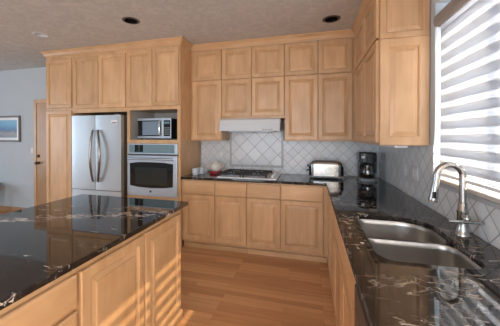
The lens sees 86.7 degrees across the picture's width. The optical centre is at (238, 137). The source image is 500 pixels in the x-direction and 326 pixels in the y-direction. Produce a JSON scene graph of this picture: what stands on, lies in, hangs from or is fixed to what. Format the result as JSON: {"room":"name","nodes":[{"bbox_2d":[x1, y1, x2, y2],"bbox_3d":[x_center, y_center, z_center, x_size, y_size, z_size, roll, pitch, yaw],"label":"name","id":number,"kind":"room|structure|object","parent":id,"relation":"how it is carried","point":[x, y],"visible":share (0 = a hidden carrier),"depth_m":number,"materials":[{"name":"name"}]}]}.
{"room":"kitchen","nodes":[
{"label":"kitchen","id":0,"kind":"room"},
{"bbox_2d":[0,211,335,325],"bbox_3d":[-3.417,1.477,0.890,9.350,0.100,7.900,0,0,15],"label":"floor","id":1,"kind":"structure","parent":0,"point":[219,287],"depth_m":2.44,"materials":[{"name":"brown wood"}]},
{"bbox_2d":[46,55,90,202],"bbox_3d":[-2.548,0.108,4.186,0.501,2.600,0.663,0,0,15],"label":"pantry cabinet","id":2,"kind":"object","parent":1,"relation":"on","point":[59,70],"visible":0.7,"depth_m":3.86,"materials":[{"name":"brown wood"}]},
{"bbox_2d":[0,210,182,325],"bbox_3d":[-1.039,0.982,1.338,0.783,0.884,1.740,0,0,15],"label":"kitchen island","id":3,"kind":"object","parent":1,"relation":"on","point":[136,281],"visible":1,"depth_m":1.40,"materials":[{"name":"brown wood"}]},
{"bbox_2d":[0,194,187,309],"bbox_3d":[-1.144,0.525,1.351,1.042,0.029,1.835,0,0,15],"label":"island countertop","id":4,"kind":"structure","parent":3,"relation":"on","point":[40,244],"depth_m":1.42,"materials":[{"name":"black stone"}]},
{"bbox_2d":[72,114,126,196],"bbox_3d":[-1.876,0.545,3.912,0.814,1.728,0.769,0,0,15],"label":"refrigerator","id":5,"kind":"object","parent":1,"relation":"on","point":[99,142],"visible":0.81,"depth_m":3.59,"materials":[{"name":"metal"}]},
{"bbox_2d":[127,44,200,247],"bbox_3d":[-1.047,0.110,3.777,0.796,2.600,0.663,0,0,15],"label":"tall cabinet","id":6,"kind":"object","parent":1,"relation":"on","point":[158,78],"visible":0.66,"depth_m":3.48,"materials":[{"name":"brown wood"}]},
{"bbox_2d":[127,143,177,197],"bbox_3d":[-1.065,0.421,3.717,0.736,0.689,0.698,0,0,15],"label":"wall oven","id":7,"kind":"object","parent":6,"relation":"in","point":[152,168],"visible":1,"depth_m":3.44,"materials":[{"name":"grey metal"}]},
{"bbox_2d":[137,118,176,139],"bbox_3d":[-1.105,-0.121,3.749,0.516,0.290,0.430,0,0,15],"label":"microwave","id":8,"kind":"object","parent":6,"relation":"in","point":[153,128],"visible":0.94,"depth_m":3.58,"materials":[{"name":"silver plastic"}]},
{"bbox_2d":[182,179,247,252],"bbox_3d":[-0.243,0.970,3.580,0.856,0.882,0.630,0,0,15],"label":"base cabinet","id":9,"kind":"object","parent":1,"relation":"on","point":[214,217],"visible":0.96,"depth_m":3.27,"materials":[{"name":"brown wood"}]},
{"bbox_2d":[247,182,326,262],"bbox_3d":[0.616,0.972,3.346,0.922,0.882,0.630,0,0,15],"label":"base cabinet","id":10,"kind":"object","parent":1,"relation":"on","point":[289,221],"visible":0.95,"depth_m":3.05,"materials":[{"name":"brown wood"}]},
{"bbox_2d":[327,190,334,310],"bbox_3d":[1.158,0.977,2.361,0.660,0.882,0.987,0,0,15],"label":"base cabinet","id":11,"kind":"object","parent":1,"relation":"on","point":[330,212],"visible":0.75,"depth_m":2.26,"materials":[{"name":"brown wood"}]},
{"bbox_2d":[335,216,355,325],"bbox_3d":[0.898,0.983,1.403,0.660,0.882,0.993,0,0,15],"label":"base cabinet","id":12,"kind":"object","parent":1,"relation":"on","point":[345,282],"visible":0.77,"depth_m":1.46,"materials":[{"name":"brown wood"}]},
{"bbox_2d":[181,171,499,325],"bbox_3d":[0.171,0.521,2.095,2.432,0.031,3.260,0,0,15],"label":"countertop","id":13,"kind":"structure","parent":12,"relation":"on","point":[391,292],"depth_m":1.03,"materials":[{"name":"black stone"}]},
{"bbox_2d":[192,168,200,174],"bbox_3d":[-0.573,0.453,3.519,0.092,0.088,0.110,0,0,-34],"label":"cup","id":14,"kind":"object","parent":13,"relation":"on","point":[195,171],"visible":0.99,"depth_m":3.49,"materials":[{"name":"white ceramic"}]},
{"bbox_2d":[198,167,206,173],"bbox_3d":[-0.505,0.452,3.624,0.092,0.088,0.110,0,0,-34],"label":"cup","id":15,"kind":"object","parent":13,"relation":"on","point":[202,169],"visible":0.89,"depth_m":3.60,"materials":[{"name":"white ceramic"}]},
{"bbox_2d":[209,171,221,173],"bbox_3d":[-0.318,0.480,3.684,0.184,0.032,0.184,0,0,15],"label":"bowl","id":16,"kind":"object","parent":13,"relation":"on","point":[210,172],"visible":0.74,"depth_m":3.63,"materials":[{"name":"red ceramic"}]},
{"bbox_2d":[207,160,224,170],"bbox_3d":[-0.318,0.386,3.683,0.166,0.156,0.215,0,0,-38],"label":"teapot","id":17,"kind":"object","parent":16,"relation":"on","point":[216,166],"visible":1,"depth_m":3.63,"materials":[{"name":"white ceramic"}]},
{"bbox_2d":[217,169,280,179],"bbox_3d":[0.149,0.469,3.437,0.740,0.058,0.510,0,0,15],"label":"gas cooktop","id":18,"kind":"object","parent":13,"relation":"in","point":[229,173],"visible":1,"depth_m":3.29,"materials":[{"name":"silver metal"}]},
{"bbox_2d":[306,160,343,178],"bbox_3d":[1.060,0.390,3.282,0.434,0.217,0.170,0,0,15],"label":"toaster","id":19,"kind":"object","parent":13,"relation":"on","point":[317,168],"visible":1,"depth_m":3.21,"materials":[{"name":"silver metal"}]},
{"bbox_2d":[356,152,377,181],"bbox_3d":[1.518,0.337,3.137,0.200,0.326,0.279,0,0,15],"label":"coffee maker","id":20,"kind":"object","parent":13,"relation":"on","point":[366,161],"visible":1,"depth_m":3.08,"materials":[{"name":"grey plastic"}]},
{"bbox_2d":[358,219,481,268],"bbox_3d":[0.877,0.641,1.392,0.446,0.200,0.717,0,0,15],"label":"sink","id":21,"kind":"object","parent":13,"relation":"in","point":[392,240],"visible":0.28,"depth_m":1.39,"materials":[{"name":"metal"}]},
{"bbox_2d":[428,162,484,236],"bbox_3d":[1.121,0.318,1.381,0.219,0.382,0.104,0,0,15],"label":"kitchen faucet","id":22,"kind":"object","parent":13,"relation":"on","point":[463,220],"visible":1,"depth_m":1.38,"materials":[{"name":"silver metal"}]},
{"bbox_2d":[354,284,368,325],"bbox_3d":[0.679,0.989,0.634,0.662,0.878,0.593,0,0,15],"label":"dishwasher","id":23,"kind":"object","parent":1,"relation":"on","point":[360,319],"visible":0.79,"depth_m":0.92,"materials":[{"name":"brown wood"}]},
{"bbox_2d":[0,0,361,70],"bbox_3d":[-3.417,-1.264,0.874,9.350,0.020,7.900,0,0,15],"label":"ceiling","id":24,"kind":"structure","parent":0,"point":[69,23],"depth_m":2.86,"materials":[{"name":"paint"}]},
{"bbox_2d":[32,32,50,37],"bbox_3d":[-2.431,-1.312,3.259,0.184,0.101,0.184,0,0,15],"label":"recessed light","id":25,"kind":"object","parent":24,"relation":"in","point":[40,34],"visible":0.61,"depth_m":3.29,"materials":[{"name":"white ceramic"}]},
{"bbox_2d":[122,17,139,23],"bbox_3d":[-1.168,-1.310,2.863,0.184,0.101,0.184,0,0,15],"label":"recessed light","id":26,"kind":"object","parent":24,"relation":"in","point":[130,20],"visible":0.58,"depth_m":2.90,"materials":[{"name":"grey ceramic"}]},
{"bbox_2d":[322,15,340,22],"bbox_3d":[0.986,-1.310,2.824,0.184,0.101,0.184,0,0,15],"label":"recessed light","id":27,"kind":"object","parent":24,"relation":"in","point":[333,18],"visible":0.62,"depth_m":2.87,"materials":[{"name":"grey ceramic"}]},
{"bbox_2d":[0,67,379,207],"bbox_3d":[-2.412,0.065,4.573,9.350,2.681,0.150,0,0,15],"label":"wall","id":28,"kind":"structure","parent":0,"point":[19,88],"depth_m":4.95,"materials":[{"name":"white paint"}]},
{"bbox_2d":[0,116,20,141],"bbox_3d":[-4.401,-0.167,5.019,0.678,0.491,0.029,0,0,15],"label":"picture frame","id":29,"kind":"object","parent":28,"relation":"attached to","point":[10,126],"visible":1,"depth_m":5.00,"materials":[{"name":"grey wood"}]},
{"bbox_2d":[0,120,16,137],"bbox_3d":[-4.400,-0.167,5.021,0.508,0.330,0.001,0,0,15],"label":"print","id":30,"kind":"object","parent":29,"relation":"attached to","point":[8,128],"depth_m":5.01},
{"bbox_2d":[0,205,24,211],"bbox_3d":[-5.202,1.352,5.253,3.013,0.100,0.015,0,0,15],"label":"baseboard","id":31,"kind":"structure","parent":28,"relation":"attached to","point":[2,208],"depth_m":5.01,"materials":[{"name":"brown wood"}]},
{"bbox_2d":[33,99,45,205],"bbox_3d":[-3.314,0.355,4.698,0.915,2.100,0.083,0,0,15],"label":"door","id":32,"kind":"structure","parent":28,"relation":"in","point":[39,104],"depth_m":4.81,"materials":[{"name":"brown wood"}]},
{"bbox_2d":[73,50,126,115],"bbox_3d":[-1.869,-0.774,3.996,0.904,0.835,0.663,0,0,15],"label":"upper cabinet","id":33,"kind":"object","parent":28,"relation":"attached to","point":[99,79],"visible":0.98,"depth_m":3.67,"materials":[{"name":"brown wood"}]},
{"bbox_2d":[191,49,228,140],"bbox_3d":[-0.404,-0.574,3.755,0.448,1.225,0.341,0,0,15],"label":"upper cabinet","id":34,"kind":"object","parent":28,"relation":"attached to","point":[206,66],"visible":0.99,"depth_m":3.59,"materials":[{"name":"brown wood"}]},
{"bbox_2d":[219,118,283,131],"bbox_3d":[0.180,-0.163,3.530,0.776,0.170,0.474,0,0,15],"label":"range hood","id":35,"kind":"object","parent":28,"relation":"attached to","point":[242,124],"visible":1,"depth_m":3.33,"materials":[{"name":"white metal"}]},
{"bbox_2d":[222,44,284,118],"bbox_3d":[0.214,-0.718,3.586,0.831,0.935,0.341,0,0,15],"label":"upper cabinet","id":36,"kind":"object","parent":28,"relation":"attached to","point":[253,78],"visible":1,"depth_m":3.42,"materials":[{"name":"brown wood"}]},
{"bbox_2d":[230,131,282,167],"bbox_3d":[0.241,0.154,3.765,0.775,0.527,0.013,0,0,15],"label":"tile panel","id":37,"kind":"object","parent":28,"relation":"attached to","point":[247,149],"visible":0.79,"depth_m":3.76,"materials":[{"name":"white tile"}]},
{"bbox_2d":[202,140,378,176],"bbox_3d":[0.609,0.268,3.668,2.412,0.456,0.008,0,0,15],"label":"backsplash","id":38,"kind":"structure","parent":28,"relation":"attached to","point":[296,154],"depth_m":3.59,"materials":[{"name":"tile"}]},
{"bbox_2d":[219,150,223,157],"bbox_3d":[-0.260,0.244,3.896,0.072,0.115,0.008,0,0,15],"label":"light switch","id":39,"kind":"object","parent":38,"relation":"attached to","point":[221,152],"visible":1,"depth_m":3.89,"materials":[{"name":"white paint"}]},
{"bbox_2d":[316,152,320,159],"bbox_3d":[1.062,0.247,3.536,0.072,0.115,0.008,0,0,15],"label":"wall outlet","id":40,"kind":"object","parent":38,"relation":"attached to","point":[318,154],"visible":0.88,"depth_m":3.53,"materials":[{"name":"white paint"}]},
{"bbox_2d":[285,37,354,140],"bbox_3d":[1.014,-0.572,3.369,0.825,1.225,0.341,0,0,15],"label":"upper cabinet","id":41,"kind":"object","parent":28,"relation":"attached to","point":[319,75],"visible":1,"depth_m":3.21,"materials":[{"name":"brown wood"}]},
{"bbox_2d":[381,0,499,249],"bbox_3d":[0.850,0.094,-0.383,0.160,2.681,7.700,0,0,15],"label":"wall","id":42,"kind":"structure","parent":0,"point":[436,6],"depth_m":1.86,"materials":[{"name":"white paint"}]},
{"bbox_2d":[351,0,429,145],"bbox_3d":[1.415,-0.563,2.680,0.355,1.235,1.460,0,0,15],"label":"upper cabinet","id":43,"kind":"object","parent":42,"relation":"attached to","point":[392,37],"visible":0.99,"depth_m":2.00,"materials":[{"name":"brown wood"}]},
{"bbox_2d":[40,0,369,57],"bbox_3d":[-0.685,-1.225,3.233,4.699,0.081,1.494,0,0,15],"label":"crown molding","id":44,"kind":"structure","parent":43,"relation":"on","point":[347,33],"depth_m":3.42,"materials":[{"name":"brown wood"}]},
{"bbox_2d":[378,145,407,147],"bbox_3d":[1.318,0.068,2.303,0.090,0.020,0.570,0,0,15],"label":"light","id":45,"kind":"object","parent":43,"relation":"attached to","point":[392,146],"visible":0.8,"depth_m":2.04,"materials":[{"name":"white plastic"}]},
{"bbox_2d":[379,145,499,248],"bbox_3d":[1.347,0.279,1.768,0.008,0.456,3.270,0,0,15],"label":"backsplash","id":46,"kind":"structure","parent":42,"relation":"attached to","point":[391,160],"depth_m":1.96,"materials":[{"name":"tile"}]},
{"bbox_2d":[403,162,405,175],"bbox_3d":[1.518,0.288,2.426,0.008,0.115,0.072,0,0,15],"label":"wall outlet","id":47,"kind":"object","parent":46,"relation":"attached to","point":[404,164],"visible":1,"depth_m":2.42,"materials":[{"name":"white paint"}]},
{"bbox_2d":[412,165,417,180],"bbox_3d":[1.452,0.289,2.185,0.008,0.115,0.118,0,0,15],"label":"light switch","id":48,"kind":"object","parent":46,"relation":"attached to","point":[414,168],"visible":1,"depth_m":2.17,"materials":[{"name":"white paint"}]},
{"bbox_2d":[432,177,499,203],"bbox_3d":[1.181,0.290,1.007,0.112,0.021,1.749,0,0,15],"label":"window sill","id":49,"kind":"structure","parent":42,"relation":"attached to","point":[481,192],"depth_m":1.39,"materials":[{"name":"white paint"}]},
{"bbox_2d":[433,0,499,192],"bbox_3d":[1.174,-0.292,1.026,0.096,1.107,1.693,0,0,15],"label":"window shade","id":50,"kind":"object","parent":42,"relation":"attached to","point":[470,29],"visible":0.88,"depth_m":1.46,"materials":[{"name":"white fabric"}]},
{"bbox_2d":[439,183,499,209],"bbox_3d":[1.143,0.317,1.028,0.012,0.026,1.734,0,0,15],"label":"trim","id":51,"kind":"structure","parent":42,"relation":"attached to","point":[474,197],"depth_m":1.37,"materials":[{"name":"tile"}]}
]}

